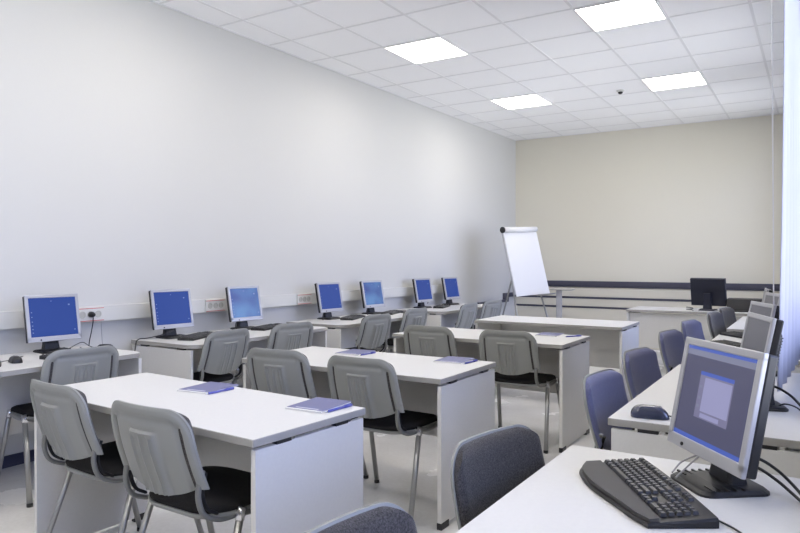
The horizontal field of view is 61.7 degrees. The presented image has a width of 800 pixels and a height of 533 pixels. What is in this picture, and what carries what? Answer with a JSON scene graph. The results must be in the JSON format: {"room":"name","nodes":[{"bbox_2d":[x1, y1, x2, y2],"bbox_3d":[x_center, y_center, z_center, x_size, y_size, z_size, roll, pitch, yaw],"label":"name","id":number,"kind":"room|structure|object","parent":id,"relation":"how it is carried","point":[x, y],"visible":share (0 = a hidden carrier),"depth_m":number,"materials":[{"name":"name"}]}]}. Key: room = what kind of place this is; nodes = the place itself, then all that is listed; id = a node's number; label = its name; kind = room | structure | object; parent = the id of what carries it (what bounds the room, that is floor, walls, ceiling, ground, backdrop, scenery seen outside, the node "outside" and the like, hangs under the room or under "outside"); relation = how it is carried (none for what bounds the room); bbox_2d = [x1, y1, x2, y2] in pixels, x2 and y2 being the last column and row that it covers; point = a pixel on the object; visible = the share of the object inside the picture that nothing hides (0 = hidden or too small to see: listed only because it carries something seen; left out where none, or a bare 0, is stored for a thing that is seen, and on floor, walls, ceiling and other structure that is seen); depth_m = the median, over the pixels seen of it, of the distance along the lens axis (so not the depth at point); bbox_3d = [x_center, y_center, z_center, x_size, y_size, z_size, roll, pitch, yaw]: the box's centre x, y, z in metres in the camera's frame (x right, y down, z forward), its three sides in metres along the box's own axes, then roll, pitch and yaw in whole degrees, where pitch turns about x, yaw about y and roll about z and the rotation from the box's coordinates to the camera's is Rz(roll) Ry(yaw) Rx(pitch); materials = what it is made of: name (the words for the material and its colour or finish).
{"room":"computer lab","nodes":[
{"label":"computer lab","id":0,"kind":"room"},
{"bbox_2d":[0,0,515,455],"bbox_3d":[-1.804,-0.389,5.519,0.200,3.314,13.876,0,1,33],"label":"wall","id":1,"kind":"structure","parent":0,"point":[145,145],"depth_m":5.60,"materials":[{"name":"grey paint"}]},
{"bbox_2d":[2,449,33,468],"bbox_3d":[-1.714,1.231,5.476,0.012,0.075,13.474,0,1,33],"label":"baseboard","id":2,"kind":"structure","parent":1,"relation":"attached to","point":[15,459],"depth_m":4.29,"materials":[{"name":"blue"}]},
{"bbox_2d":[79,306,103,321],"bbox_3d":[-2.157,0.334,4.675,0.015,0.100,0.182,0,1,32],"label":"outlet","id":3,"kind":"object","parent":1,"relation":"attached to","point":[99,311],"visible":0.88,"depth_m":4.67,"materials":[{"name":"grey"}]},
{"bbox_2d":[88,312,95,345],"bbox_3d":[-2.138,0.500,4.651,0.045,0.370,0.048,0,1,32],"label":"plug","id":4,"kind":"object","parent":1,"relation":"attached to","point":[90,314],"visible":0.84,"depth_m":4.64,"materials":[{"name":"black plastic"}]},
{"bbox_2d":[205,299,224,311],"bbox_3d":[-1.555,0.327,5.612,0.015,0.100,0.209,0,1,32],"label":"outlet","id":5,"kind":"object","parent":1,"relation":"attached to","point":[217,304],"visible":1,"depth_m":5.61,"materials":[{"name":"white plastic"}]},
{"bbox_2d":[0,284,458,328],"bbox_3d":[-2.270,0.335,4.565,0.055,0.107,11.352,0,1,33],"label":"trim","id":6,"kind":"structure","parent":1,"relation":"attached to","point":[8,319],"depth_m":5.47,"materials":[{"name":"grey plastic"}]},
{"bbox_2d":[297,294,310,304],"bbox_3d":[-0.946,0.319,6.560,0.015,0.098,0.196,0,1,32],"label":"outlet","id":7,"kind":"object","parent":1,"relation":"attached to","point":[301,298],"visible":1,"depth_m":6.55,"materials":[{"name":"white plastic"}]},
{"bbox_2d":[476,292,515,303],"bbox_3d":[1.530,0.498,10.483,0.050,0.140,1.413,0,1,33],"label":"trim","id":8,"kind":"structure","parent":1,"relation":"attached to","point":[510,293],"depth_m":10.69,"materials":[{"name":"grey plastic"}]},
{"bbox_2d":[0,349,665,532],"bbox_3d":[0.148,1.353,4.319,5.200,0.150,13.872,0,1,32],"label":"floor","id":9,"kind":"structure","parent":0,"point":[394,453],"depth_m":4.06,"materials":[{"name":"grey tile"}]},
{"bbox_2d":[0,345,118,507],"bbox_3d":[-1.966,0.865,3.904,0.596,0.832,0.556,0,1,40],"label":"chair","id":10,"kind":"object","parent":9,"relation":"on","point":[78,365],"visible":0.5,"depth_m":3.70,"materials":[{"name":"grey plastic"}]},
{"bbox_2d":[48,355,112,382],"bbox_3d":[-1.786,0.609,3.752,0.109,0.306,0.430,0,1,40],"label":"backrest","id":11,"kind":"object","parent":10,"relation":"on","point":[61,368],"depth_m":3.70,"materials":[{"name":"grey plastic"}]},
{"bbox_2d":[0,345,141,436],"bbox_3d":[-2.273,0.912,3.741,0.665,0.740,1.500,0,1,32],"label":"computer desk","id":12,"kind":"object","parent":9,"relation":"on","point":[15,379],"visible":0.36,"depth_m":3.96,"materials":[{"name":"white laminate"}]},
{"bbox_2d":[8,355,22,363],"bbox_3d":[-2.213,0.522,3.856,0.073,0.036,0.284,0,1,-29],"label":"mouse","id":13,"kind":"object","parent":12,"relation":"on","point":[13,359],"visible":1,"depth_m":3.75,"materials":[{"name":"black plastic"}]},
{"bbox_2d":[22,293,81,353],"bbox_3d":[-2.197,0.357,4.233,0.185,0.362,0.330,0,1,38],"label":"monitor","id":14,"kind":"object","parent":12,"relation":"on","point":[49,319],"visible":0.98,"depth_m":4.21,"materials":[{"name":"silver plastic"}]},
{"bbox_2d":[30,379,203,532],"bbox_3d":[-1.222,0.873,2.879,0.556,0.832,0.596,0,1,36],"label":"chair","id":15,"kind":"object","parent":9,"relation":"on","point":[62,414],"visible":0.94,"depth_m":2.66,"materials":[{"name":"grey plastic"}]},
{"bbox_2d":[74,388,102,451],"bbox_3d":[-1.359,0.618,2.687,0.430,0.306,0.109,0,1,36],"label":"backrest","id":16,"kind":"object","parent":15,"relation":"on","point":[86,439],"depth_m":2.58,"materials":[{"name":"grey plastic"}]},
{"bbox_2d":[111,400,250,532],"bbox_3d":[-0.712,0.876,2.479,0.556,0.832,0.596,0,1,33],"label":"chair","id":17,"kind":"object","parent":9,"relation":"on","point":[157,447],"visible":0.95,"depth_m":2.27,"materials":[{"name":"grey plastic"}]},
{"bbox_2d":[117,412,207,487],"bbox_3d":[-0.839,0.621,2.280,0.430,0.306,0.109,0,1,33],"label":"backrest","id":18,"kind":"object","parent":17,"relation":"on","point":[159,449],"depth_m":2.22,"materials":[{"name":"grey plastic"}]},
{"bbox_2d":[34,373,364,532],"bbox_3d":[-0.885,0.920,2.794,1.435,0.740,0.580,0,1,35],"label":"table","id":19,"kind":"object","parent":9,"relation":"on","point":[306,468],"visible":0.57,"depth_m":2.57,"materials":[{"name":"white laminate"}]},
{"bbox_2d":[177,382,238,393],"bbox_3d":[-0.859,0.544,3.006,0.170,0.007,0.216,0,1,26],"label":"notebook","id":20,"kind":"object","parent":19,"relation":"on","point":[203,388],"visible":0.98,"depth_m":2.99,"materials":[{"name":"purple paper"}]},
{"bbox_2d":[206,387,233,394],"bbox_3d":[-0.786,0.542,2.919,0.011,0.012,0.157,0,1,34],"label":"pen","id":21,"kind":"object","parent":19,"relation":"on","point":[229,388],"visible":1,"depth_m":2.92,"materials":[{"name":"blue"}]},
{"bbox_2d":[285,397,350,412],"bbox_3d":[-0.320,0.547,2.647,0.170,0.007,0.216,0,1,28],"label":"notebook","id":22,"kind":"object","parent":19,"relation":"on","point":[318,404],"visible":1,"depth_m":2.64,"materials":[{"name":"blue paper"}]},
{"bbox_2d":[325,403,352,412],"bbox_3d":[-0.237,0.545,2.577,0.011,0.012,0.157,0,1,36],"label":"pen","id":23,"kind":"object","parent":19,"relation":"on","point":[349,404],"visible":1,"depth_m":2.58,"materials":[{"name":"blue"}]},
{"bbox_2d":[193,328,249,383],"bbox_3d":[-1.424,0.857,4.850,0.596,0.832,0.556,0,1,32],"label":"chair","id":24,"kind":"object","parent":9,"relation":"on","point":[223,352],"visible":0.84,"depth_m":4.69,"materials":[{"name":"grey plastic"}]},
{"bbox_2d":[204,335,245,369],"bbox_3d":[-1.226,0.601,4.724,0.109,0.306,0.430,0,1,32],"label":"backrest","id":25,"kind":"object","parent":24,"relation":"on","point":[221,352],"depth_m":4.67,"materials":[{"name":"grey plastic"}]},
{"bbox_2d":[131,323,326,385],"bbox_3d":[-1.280,0.899,5.338,0.665,0.740,1.500,0,1,32],"label":"computer desk","id":26,"kind":"object","parent":9,"relation":"on","point":[168,357],"visible":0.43,"depth_m":4.77,"materials":[{"name":"white laminate"}]},
{"bbox_2d":[134,330,173,350],"bbox_3d":[-1.803,0.866,4.884,0.306,0.794,0.051,0,1,-28],"label":"cable","id":27,"kind":"object","parent":26,"relation":"hanging from","point":[171,330],"visible":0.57,"depth_m":4.85,"materials":[{"name":"black plastic"}]},
{"bbox_2d":[149,289,193,338],"bbox_3d":[-1.711,0.351,5.014,0.185,0.362,0.330,0,1,39],"label":"monitor","id":28,"kind":"object","parent":26,"relation":"on","point":[171,309],"visible":0.96,"depth_m":4.99,"materials":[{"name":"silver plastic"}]},
{"bbox_2d":[177,331,211,340],"bbox_3d":[-1.508,0.517,5.027,0.132,0.027,0.434,0,0,10],"label":"keyboard","id":29,"kind":"object","parent":26,"relation":"on","point":[199,335],"visible":0.93,"depth_m":4.90,"materials":[{"name":"black plastic"}]},
{"bbox_2d":[225,286,262,329],"bbox_3d":[-1.315,0.346,5.651,0.185,0.362,0.330,0,1,38],"label":"monitor","id":30,"kind":"object","parent":26,"relation":"on","point":[243,302],"visible":0.92,"depth_m":5.63,"materials":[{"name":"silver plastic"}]},
{"bbox_2d":[251,323,281,330],"bbox_3d":[-1.108,0.512,5.709,0.132,0.027,0.434,0,0,18],"label":"keyboard","id":31,"kind":"object","parent":26,"relation":"on","point":[267,326],"visible":0.84,"depth_m":5.57,"materials":[{"name":"black plastic"}]},
{"bbox_2d":[235,322,312,382],"bbox_3d":[-1.025,0.853,5.416,0.596,0.832,0.556,0,1,43],"label":"chair","id":32,"kind":"object","parent":9,"relation":"on","point":[287,336],"visible":0.49,"depth_m":5.20,"materials":[{"name":"grey plastic"}]},
{"bbox_2d":[271,327,309,348],"bbox_3d":[-0.854,0.597,5.255,0.109,0.306,0.430,0,1,43],"label":"backrest","id":33,"kind":"object","parent":32,"relation":"on","point":[281,337],"depth_m":5.19,"materials":[{"name":"grey plastic"}]},
{"bbox_2d":[247,348,368,478],"bbox_3d":[-0.563,0.865,3.911,0.556,0.832,0.596,0,1,27],"label":"chair","id":34,"kind":"object","parent":9,"relation":"on","point":[285,372],"visible":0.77,"depth_m":3.65,"materials":[{"name":"grey plastic"}]},
{"bbox_2d":[252,354,308,397],"bbox_3d":[-0.669,0.609,3.701,0.430,0.306,0.109,0,1,27],"label":"backrest","id":35,"kind":"object","parent":34,"relation":"on","point":[285,374],"depth_m":3.65,"materials":[{"name":"grey plastic"}]},
{"bbox_2d":[286,313,402,352],"bbox_3d":[-0.393,0.888,6.764,0.665,0.740,1.500,0,1,32],"label":"computer desk","id":36,"kind":"object","parent":9,"relation":"on","point":[341,334],"visible":0.26,"depth_m":6.45,"materials":[{"name":"white laminate"}]},
{"bbox_2d":[314,282,343,319],"bbox_3d":[-0.702,0.338,6.636,0.185,0.362,0.330,0,1,37],"label":"monitor","id":37,"kind":"object","parent":36,"relation":"on","point":[328,294],"visible":0.98,"depth_m":6.61,"materials":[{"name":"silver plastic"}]},
{"bbox_2d":[340,314,365,319],"bbox_3d":[-0.469,0.504,6.678,0.132,0.027,0.434,0,0,14],"label":"keyboard","id":38,"kind":"object","parent":36,"relation":"on","point":[356,316],"visible":1,"depth_m":6.59,"materials":[{"name":"black plastic"}]},
{"bbox_2d":[359,280,384,314],"bbox_3d":[-0.301,0.333,7.281,0.185,0.362,0.330,0,1,39],"label":"monitor","id":39,"kind":"object","parent":36,"relation":"on","point":[372,294],"visible":0.97,"depth_m":7.25,"materials":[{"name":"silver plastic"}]},
{"bbox_2d":[381,310,402,314],"bbox_3d":[-0.085,0.499,7.334,0.132,0.027,0.434,0,0,16],"label":"keyboard","id":40,"kind":"object","parent":36,"relation":"on","point":[391,312],"visible":0.99,"depth_m":7.26,"materials":[{"name":"black plastic"}]},
{"bbox_2d":[305,502,416,532],"bbox_3d":[0.102,0.887,1.062,0.596,0.832,0.556,0,1,37],"label":"chair","id":41,"kind":"object","parent":9,"relation":"on","point":[378,517],"visible":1,"depth_m":1.29,"materials":[{"name":"grey fabric"}]},
{"bbox_2d":[346,313,390,351],"bbox_3d":[-0.410,0.846,6.234,0.596,0.832,0.556,0,1,38],"label":"chair","id":42,"kind":"object","parent":9,"relation":"on","point":[374,330],"visible":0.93,"depth_m":6.04,"materials":[{"name":"grey plastic"}]},
{"bbox_2d":[360,317,388,343],"bbox_3d":[-0.226,0.590,6.088,0.109,0.306,0.430,0,1,38],"label":"backrest","id":43,"kind":"object","parent":42,"relation":"on","point":[373,330],"depth_m":6.03,"materials":[{"name":"grey plastic"}]},
{"bbox_2d":[242,346,495,530],"bbox_3d":[-0.195,0.911,3.874,1.335,0.740,0.660,0,1,32],"label":"table","id":44,"kind":"object","parent":9,"relation":"on","point":[461,396],"visible":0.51,"depth_m":3.59,"materials":[{"name":"white laminate"}]},
{"bbox_2d":[335,349,375,355],"bbox_3d":[-0.279,0.534,4.176,0.170,0.007,0.216,0,1,28],"label":"notebook","id":45,"kind":"object","parent":44,"relation":"on","point":[356,352],"visible":0.98,"depth_m":4.14,"materials":[{"name":"blue paper"}]},
{"bbox_2d":[433,356,474,363],"bbox_3d":[0.313,0.537,3.849,0.170,0.007,0.216,0,1,28],"label":"notebook","id":46,"kind":"object","parent":44,"relation":"on","point":[449,359],"visible":1,"depth_m":3.83,"materials":[{"name":"blue paper"}]},
{"bbox_2d":[327,355,436,517],"bbox_3d":[-0.067,0.867,3.591,0.556,0.832,0.596,0,1,32],"label":"chair","id":47,"kind":"object","parent":9,"relation":"on","point":[371,384],"visible":0.8,"depth_m":3.37,"materials":[{"name":"grey plastic"}]},
{"bbox_2d":[333,363,395,411],"bbox_3d":[-0.191,0.612,3.390,0.430,0.306,0.109,0,1,32],"label":"backrest","id":48,"kind":"object","parent":47,"relation":"on","point":[370,386],"depth_m":3.34,"materials":[{"name":"grey plastic"}]},
{"bbox_2d":[378,307,426,352],"bbox_3d":[-0.041,0.840,7.017,0.596,0.832,0.556,0,1,37],"label":"chair","id":49,"kind":"object","parent":9,"relation":"on","point":[416,316],"visible":0.51,"depth_m":6.80,"materials":[{"name":"grey plastic"}]},
{"bbox_2d":[404,325,457,356],"bbox_3d":[0.336,0.854,5.224,0.556,0.832,0.596,0,1,30],"label":"chair","id":50,"kind":"object","parent":9,"relation":"on","point":[434,341],"visible":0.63,"depth_m":4.97,"materials":[{"name":"grey plastic"}]},
{"bbox_2d":[408,333,451,355],"bbox_3d":[0.220,0.599,5.019,0.430,0.306,0.109,0,1,30],"label":"backrest","id":51,"kind":"object","parent":50,"relation":"on","point":[423,344],"depth_m":4.97,"materials":[{"name":"grey plastic"}]},
{"bbox_2d":[395,303,482,327],"bbox_3d":[0.600,0.875,8.361,0.665,0.740,1.500,0,1,32],"label":"computer desk","id":52,"kind":"object","parent":9,"relation":"on","point":[447,317],"visible":0.19,"depth_m":8.09,"materials":[{"name":"white laminate"}]},
{"bbox_2d":[412,278,433,307],"bbox_3d":[0.280,0.326,8.215,0.185,0.362,0.330,0,1,38],"label":"monitor","id":53,"kind":"object","parent":52,"relation":"on","point":[422,287],"visible":0.98,"depth_m":8.19,"materials":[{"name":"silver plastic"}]},
{"bbox_2d":[433,304,449,307],"bbox_3d":[0.517,0.491,8.302,0.132,0.027,0.434,0,0,16],"label":"keyboard","id":54,"kind":"object","parent":52,"relation":"on","point":[439,305],"visible":1,"depth_m":8.21,"materials":[{"name":"black plastic"}]},
{"bbox_2d":[441,277,460,304],"bbox_3d":[0.671,0.321,8.843,0.185,0.362,0.330,0,1,38],"label":"monitor","id":55,"kind":"object","parent":52,"relation":"on","point":[450,285],"visible":1,"depth_m":8.81,"materials":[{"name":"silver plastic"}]},
{"bbox_2d":[455,303,477,328],"bbox_3d":[0.580,0.834,7.808,0.596,0.832,0.556,0,1,33],"label":"chair","id":56,"kind":"object","parent":9,"relation":"on","point":[466,317],"visible":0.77,"depth_m":7.61,"materials":[{"name":"grey plastic"}]},
{"bbox_2d":[470,299,501,328],"bbox_3d":[0.962,0.828,8.478,0.596,0.832,0.556,0,1,42],"label":"chair","id":57,"kind":"object","parent":9,"relation":"on","point":[490,308],"visible":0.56,"depth_m":8.24,"materials":[{"name":"grey plastic"}]},
{"bbox_2d":[393,328,589,452],"bbox_3d":[0.697,0.900,5.203,1.375,0.740,0.660,0,1,32],"label":"table","id":58,"kind":"object","parent":9,"relation":"on","point":[566,358],"visible":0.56,"depth_m":4.90,"materials":[{"name":"white laminate"}]},
{"bbox_2d":[535,332,563,336],"bbox_3d":[1.161,0.526,5.194,0.170,0.007,0.216,0,1,29],"label":"notebook","id":59,"kind":"object","parent":58,"relation":"on","point":[542,333],"visible":1,"depth_m":5.16,"materials":[{"name":"blue paper"}]},
{"bbox_2d":[450,424,544,529],"bbox_3d":[0.456,0.882,1.688,0.596,0.832,0.556,0,1,43],"label":"chair","id":60,"kind":"object","parent":9,"relation":"on","point":[486,466],"visible":0.61,"depth_m":1.83,"materials":[{"name":"grey fabric"}]},
{"bbox_2d":[479,329,558,453],"bbox_3d":[0.870,0.857,4.880,0.556,0.832,0.596,0,1,30],"label":"chair","id":61,"kind":"object","parent":9,"relation":"on","point":[515,355],"visible":0.88,"depth_m":4.67,"materials":[{"name":"grey plastic"}]},
{"bbox_2d":[484,338,533,369],"bbox_3d":[0.754,0.602,4.676,0.430,0.306,0.109,0,1,30],"label":"backrest","id":62,"kind":"object","parent":61,"relation":"on","point":[508,353],"depth_m":4.64,"materials":[{"name":"grey plastic"}]},
{"bbox_2d":[500,227,555,316],"bbox_3d":[1.656,0.337,9.381,0.790,1.801,0.935,0,1,-36],"label":"flip chart","id":63,"kind":"object","parent":9,"relation":"on","point":[521,244],"visible":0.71,"depth_m":9.20,"materials":[{"name":"white paper"}]},
{"bbox_2d":[474,315,639,401],"bbox_3d":[1.496,0.891,6.431,1.405,0.740,0.670,0,1,32],"label":"table","id":64,"kind":"object","parent":9,"relation":"on","point":[609,340],"visible":0.41,"depth_m":6.42,"materials":[{"name":"white laminate"}]},
{"bbox_2d":[549,288,574,317],"bbox_3d":[2.134,0.770,8.984,0.400,0.940,0.400,0,1,24],"label":"pedestal stand","id":65,"kind":"object","parent":9,"relation":"on","point":[558,291],"visible":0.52,"depth_m":8.95,"materials":[{"name":"grey"}]},
{"bbox_2d":[583,369,634,450],"bbox_3d":[1.072,0.874,2.719,0.596,0.832,0.556,0,1,38],"label":"chair","id":66,"kind":"object","parent":9,"relation":"on","point":[604,392],"visible":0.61,"depth_m":2.81,"materials":[{"name":"blue fabric"}]},
{"bbox_2d":[456,445,799,532],"bbox_3d":[0.418,0.932,1.290,0.645,0.740,1.480,0,1,32],"label":"computer desk","id":67,"kind":"object","parent":9,"relation":"on","point":[554,499],"visible":0.49,"depth_m":1.55,"materials":[{"name":"white laminate"}]},
{"bbox_2d":[579,458,718,528],"bbox_3d":[0.581,0.544,1.646,0.212,0.027,0.434,0,0,0],"label":"keyboard","id":68,"kind":"object","parent":67,"relation":"on","point":[640,490],"visible":1,"depth_m":1.58,"materials":[{"name":"black plastic"}]},
{"bbox_2d":[672,455,695,472],"bbox_3d":[0.742,0.508,1.742,0.077,0.054,0.026,0,0,3],"label":"cable","id":69,"kind":"object","parent":67,"relation":"on","point":[680,462],"visible":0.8,"depth_m":1.75,"materials":[{"name":"grey plastic"}]},
{"bbox_2d":[675,456,698,477],"bbox_3d":[0.736,0.509,1.712,0.092,0.052,0.009,0,1,-24],"label":"cable","id":70,"kind":"object","parent":67,"relation":"on","point":[697,457],"visible":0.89,"depth_m":1.71,"materials":[{"name":"grey plastic"}]},
{"bbox_2d":[667,337,777,498],"bbox_3d":[0.811,0.378,1.705,0.185,0.362,0.338,0,0,-6],"label":"monitor","id":71,"kind":"object","parent":67,"relation":"on","point":[723,396],"visible":1,"depth_m":1.65,"materials":[{"name":"silver metal"}]},
{"bbox_2d":[719,520,741,532],"bbox_3d":[0.682,0.557,1.360,0.059,0.006,0.265,0,0,9],"label":"cable","id":72,"kind":"object","parent":67,"relation":"on","point":[720,521],"visible":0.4,"depth_m":1.44,"materials":[{"name":"black plastic"}]},
{"bbox_2d":[758,467,799,501],"bbox_3d":[0.921,0.528,1.631,0.032,0.057,0.165,0,0,-22],"label":"cable","id":73,"kind":"object","parent":67,"relation":"on","point":[786,488],"visible":0.75,"depth_m":1.64,"materials":[{"name":"black plastic"}]},
{"bbox_2d":[760,458,799,494],"bbox_3d":[0.933,0.518,1.645,0.038,0.076,0.164,0,1,-26],"label":"cable","id":74,"kind":"object","parent":67,"relation":"on","point":[783,475],"visible":0.68,"depth_m":1.65,"materials":[{"name":"black plastic"}]},
{"bbox_2d":[623,347,667,433],"bbox_3d":[1.492,0.868,3.470,0.596,0.832,0.556,0,1,42],"label":"chair","id":75,"kind":"object","parent":9,"relation":"on","point":[641,368],"visible":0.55,"depth_m":3.61,"materials":[{"name":"blue fabric"}]},
{"bbox_2d":[625,348,661,398],"bbox_3d":[1.318,0.610,3.624,0.109,0.306,0.430,0,1,42],"label":"backrest","id":76,"kind":"object","parent":75,"relation":"on","point":[642,370],"depth_m":3.62,"materials":[{"name":"blue fabric"}]},
{"bbox_2d":[658,329,684,373],"bbox_3d":[2.055,0.860,4.451,0.596,0.832,0.556,0,1,42],"label":"chair","id":77,"kind":"object","parent":9,"relation":"on","point":[671,342],"visible":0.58,"depth_m":4.59,"materials":[{"name":"blue fabric"}]},
{"bbox_2d":[626,306,747,348],"bbox_3d":[3.484,0.879,7.851,1.470,0.740,0.660,0,1,32],"label":"desk","id":78,"kind":"object","parent":9,"relation":"on","point":[651,324],"visible":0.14,"depth_m":7.84,"materials":[{"name":"white laminate"}]},
{"bbox_2d":[690,278,726,310],"bbox_3d":[3.579,0.322,7.775,0.385,0.376,0.185,0,1,40],"label":"monitor","id":79,"kind":"object","parent":78,"relation":"on","point":[706,292],"visible":1,"depth_m":7.73,"materials":[{"name":"black plastic"}]},
{"bbox_2d":[727,298,761,311],"bbox_3d":[3.941,0.439,7.616,0.390,0.145,0.270,0,1,30],"label":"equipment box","id":80,"kind":"object","parent":78,"relation":"on","point":[738,304],"visible":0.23,"depth_m":7.56,"materials":[{"name":"grey"}]},
{"bbox_2d":[680,319,704,341],"bbox_3d":[2.543,0.854,5.254,0.596,0.832,0.556,0,1,43],"label":"chair","id":81,"kind":"object","parent":9,"relation":"on","point":[692,328],"visible":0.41,"depth_m":5.44,"materials":[{"name":"blue fabric"}]},
{"bbox_2d":[608,364,799,477],"bbox_3d":[1.427,0.919,2.912,0.645,0.740,1.500,0,1,32],"label":"computer desk","id":82,"kind":"object","parent":9,"relation":"on","point":[781,442],"visible":0.36,"depth_m":2.39,"materials":[{"name":"white laminate"}]},
{"bbox_2d":[630,404,670,419],"bbox_3d":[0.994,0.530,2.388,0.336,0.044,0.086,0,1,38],"label":"mouse","id":83,"kind":"object","parent":82,"relation":"on","point":[643,411],"visible":0.84,"depth_m":2.43,"materials":[{"name":"blue plastic"}]},
{"bbox_2d":[749,301,778,376],"bbox_3d":[1.837,0.364,3.411,0.185,0.362,0.330,0,0,10],"label":"monitor","id":84,"kind":"object","parent":82,"relation":"on","point":[766,309],"visible":0.2,"depth_m":3.35,"materials":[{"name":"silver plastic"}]},
{"bbox_2d":[740,312,788,411],"bbox_3d":[1.410,0.370,2.639,0.185,0.362,0.330,0,0,13],"label":"monitor","id":85,"kind":"object","parent":82,"relation":"on","point":[761,333],"visible":0.44,"depth_m":2.56,"materials":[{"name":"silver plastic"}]},
{"bbox_2d":[774,386,799,405],"bbox_3d":[1.502,0.508,2.561,0.037,0.082,0.210,0,0,-11],"label":"cable","id":86,"kind":"object","parent":82,"relation":"on","point":[776,387],"visible":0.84,"depth_m":2.60,"materials":[{"name":"black plastic"}]},
{"bbox_2d":[706,311,726,338],"bbox_3d":[3.156,0.847,6.145,0.596,0.832,0.556,0,1,42],"label":"chair","id":87,"kind":"object","parent":9,"relation":"on","point":[715,320],"visible":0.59,"depth_m":6.30,"materials":[{"name":"grey fabric"}]},
{"bbox_2d":[718,307,736,328],"bbox_3d":[3.564,0.842,6.762,0.596,0.832,0.556,0,1,44],"label":"chair","id":88,"kind":"object","parent":9,"relation":"on","point":[728,313],"visible":0.31,"depth_m":6.96,"materials":[{"name":"grey fabric"}]},
{"bbox_2d":[727,316,746,331],"bbox_3d":[3.434,0.893,6.138,0.645,0.740,1.500,0,1,32],"label":"computer desk","id":89,"kind":"object","parent":9,"relation":"on","point":[739,325],"visible":0.12,"depth_m":5.86,"materials":[{"name":"white laminate"}]},
{"bbox_2d":[711,334,799,372],"bbox_3d":[2.468,0.905,4.585,0.645,0.740,1.480,0,1,32],"label":"computer desk","id":90,"kind":"object","parent":9,"relation":"on","point":[719,337],"visible":0.09,"depth_m":4.89,"materials":[{"name":"white laminate"}]},
{"bbox_2d":[712,340,740,346],"bbox_3d":[2.226,0.522,4.429,0.132,0.027,0.434,0,0,-8],"label":"keyboard","id":91,"kind":"object","parent":90,"relation":"on","point":[727,342],"visible":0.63,"depth_m":4.49,"materials":[{"name":"black plastic"}]},
{"bbox_2d":[720,331,742,337],"bbox_3d":[2.580,0.517,4.998,0.132,0.027,0.434,0,0,-8],"label":"keyboard","id":92,"kind":"object","parent":90,"relation":"on","point":[736,334],"visible":0.43,"depth_m":5.08,"materials":[{"name":"black plastic"}]},
{"bbox_2d":[762,288,772,301],"bbox_3d":[2.806,0.350,5.148,0.185,0.362,0.330,0,1,26],"label":"monitor","id":93,"kind":"object","parent":90,"relation":"on","point":[765,289],"visible":0.16,"depth_m":5.16,"materials":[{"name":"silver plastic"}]},
{"bbox_2d":[763,292,779,305],"bbox_3d":[2.456,0.356,4.426,0.185,0.362,0.330,0,0,14],"label":"monitor","id":94,"kind":"object","parent":90,"relation":"on","point":[768,298],"visible":0.07,"depth_m":4.43,"materials":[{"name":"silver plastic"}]},
{"bbox_2d":[153,0,783,139],"bbox_3d":[0.148,-2.111,4.291,5.200,0.150,13.872,0,1,32],"label":"ceiling","id":95,"kind":"structure","parent":0,"point":[297,22],"depth_m":6.42,"materials":[{"name":"tile"}]},
{"bbox_2d":[383,36,468,63],"bbox_3d":[0.256,-2.045,6.354,0.598,0.008,0.598,0,1,32],"label":"recessed light","id":96,"kind":"object","parent":95,"relation":"in","point":[434,48],"visible":1,"depth_m":6.33,"materials":[{"name":"white plastic"}]},
{"bbox_2d":[148,0,783,140],"bbox_3d":[0.149,-2.033,4.291,4.598,0.006,13.472,0,1,32],"label":"grid","id":97,"kind":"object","parent":95,"relation":"attached to","point":[749,2],"depth_m":6.54,"materials":[{"name":"white metal"}]},
{"bbox_2d":[490,94,552,109],"bbox_3d":[1.524,-2.061,8.391,0.598,0.008,0.598,0,1,32],"label":"recessed light","id":98,"kind":"object","parent":95,"relation":"in","point":[531,100],"visible":1,"depth_m":8.35,"materials":[{"name":"white plastic"}]},
{"bbox_2d":[573,0,666,31],"bbox_3d":[1.785,-2.037,5.403,0.598,0.008,0.598,0,1,32],"label":"recessed light","id":99,"kind":"object","parent":95,"relation":"in","point":[618,13],"visible":1,"depth_m":5.39,"materials":[{"name":"white plastic"}]},
{"bbox_2d":[641,71,707,90],"bbox_3d":[3.052,-2.054,7.441,0.598,0.008,0.598,0,1,32],"label":"recessed light","id":100,"kind":"object","parent":95,"relation":"in","point":[689,79],"visible":1,"depth_m":7.42,"materials":[{"name":"white plastic"}]},
{"bbox_3d":[1.877,-2.008,3.216,0.040,0.031,13.272,0,1,32],"label":"rail","id":101,"kind":"object","parent":95,"relation":"attached to","visible":0},
{"bbox_2d":[771,0,773,305],"bbox_3d":[1.604,-0.923,2.881,0.021,2.184,0.005,0,1,32],"label":"blind cord","id":102,"kind":"object","parent":101,"relation":"hanging from","point":[771,0],"visible":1,"depth_m":2.88,"materials":[{"name":"white plastic"}]},
{"bbox_2d":[777,0,799,391],"bbox_3d":[2.071,-0.741,3.493,0.083,2.490,1.871,0,1,33],"label":"curtain","id":103,"kind":"object","parent":101,"relation":"hanging from","point":[789,302],"visible":0.98,"depth_m":3.06,"materials":[{"name":"white fabric"}]},
{"bbox_2d":[516,114,782,307],"bbox_3d":[3.929,-0.425,10.004,4.800,3.314,0.200,0,1,32],"label":"wall","id":104,"kind":"structure","parent":0,"point":[680,203],"depth_m":9.95,"materials":[{"name":"beige paint"}]},
{"bbox_2d":[515,295,690,309],"bbox_3d":[3.782,0.567,9.965,4.400,0.176,0.034,0,1,32],"label":"trim","id":105,"kind":"structure","parent":104,"relation":"attached to","point":[613,298],"depth_m":10.39,"materials":[{"name":"grey plastic"}]},
{"bbox_2d":[515,287,779,320],"bbox_3d":[3.783,0.761,9.969,4.400,0.843,0.028,0,1,32],"label":"trim","id":106,"kind":"structure","parent":104,"relation":"attached to","point":[532,311],"depth_m":10.32,"materials":[{"name":"beige"}]},
{"bbox_2d":[547,280,779,290],"bbox_3d":[3.778,0.280,9.956,4.400,0.095,0.050,0,1,32],"label":"trim","id":107,"kind":"structure","parent":104,"relation":"attached to","point":[606,284],"depth_m":9.97,"materials":[{"name":"grey plastic"}]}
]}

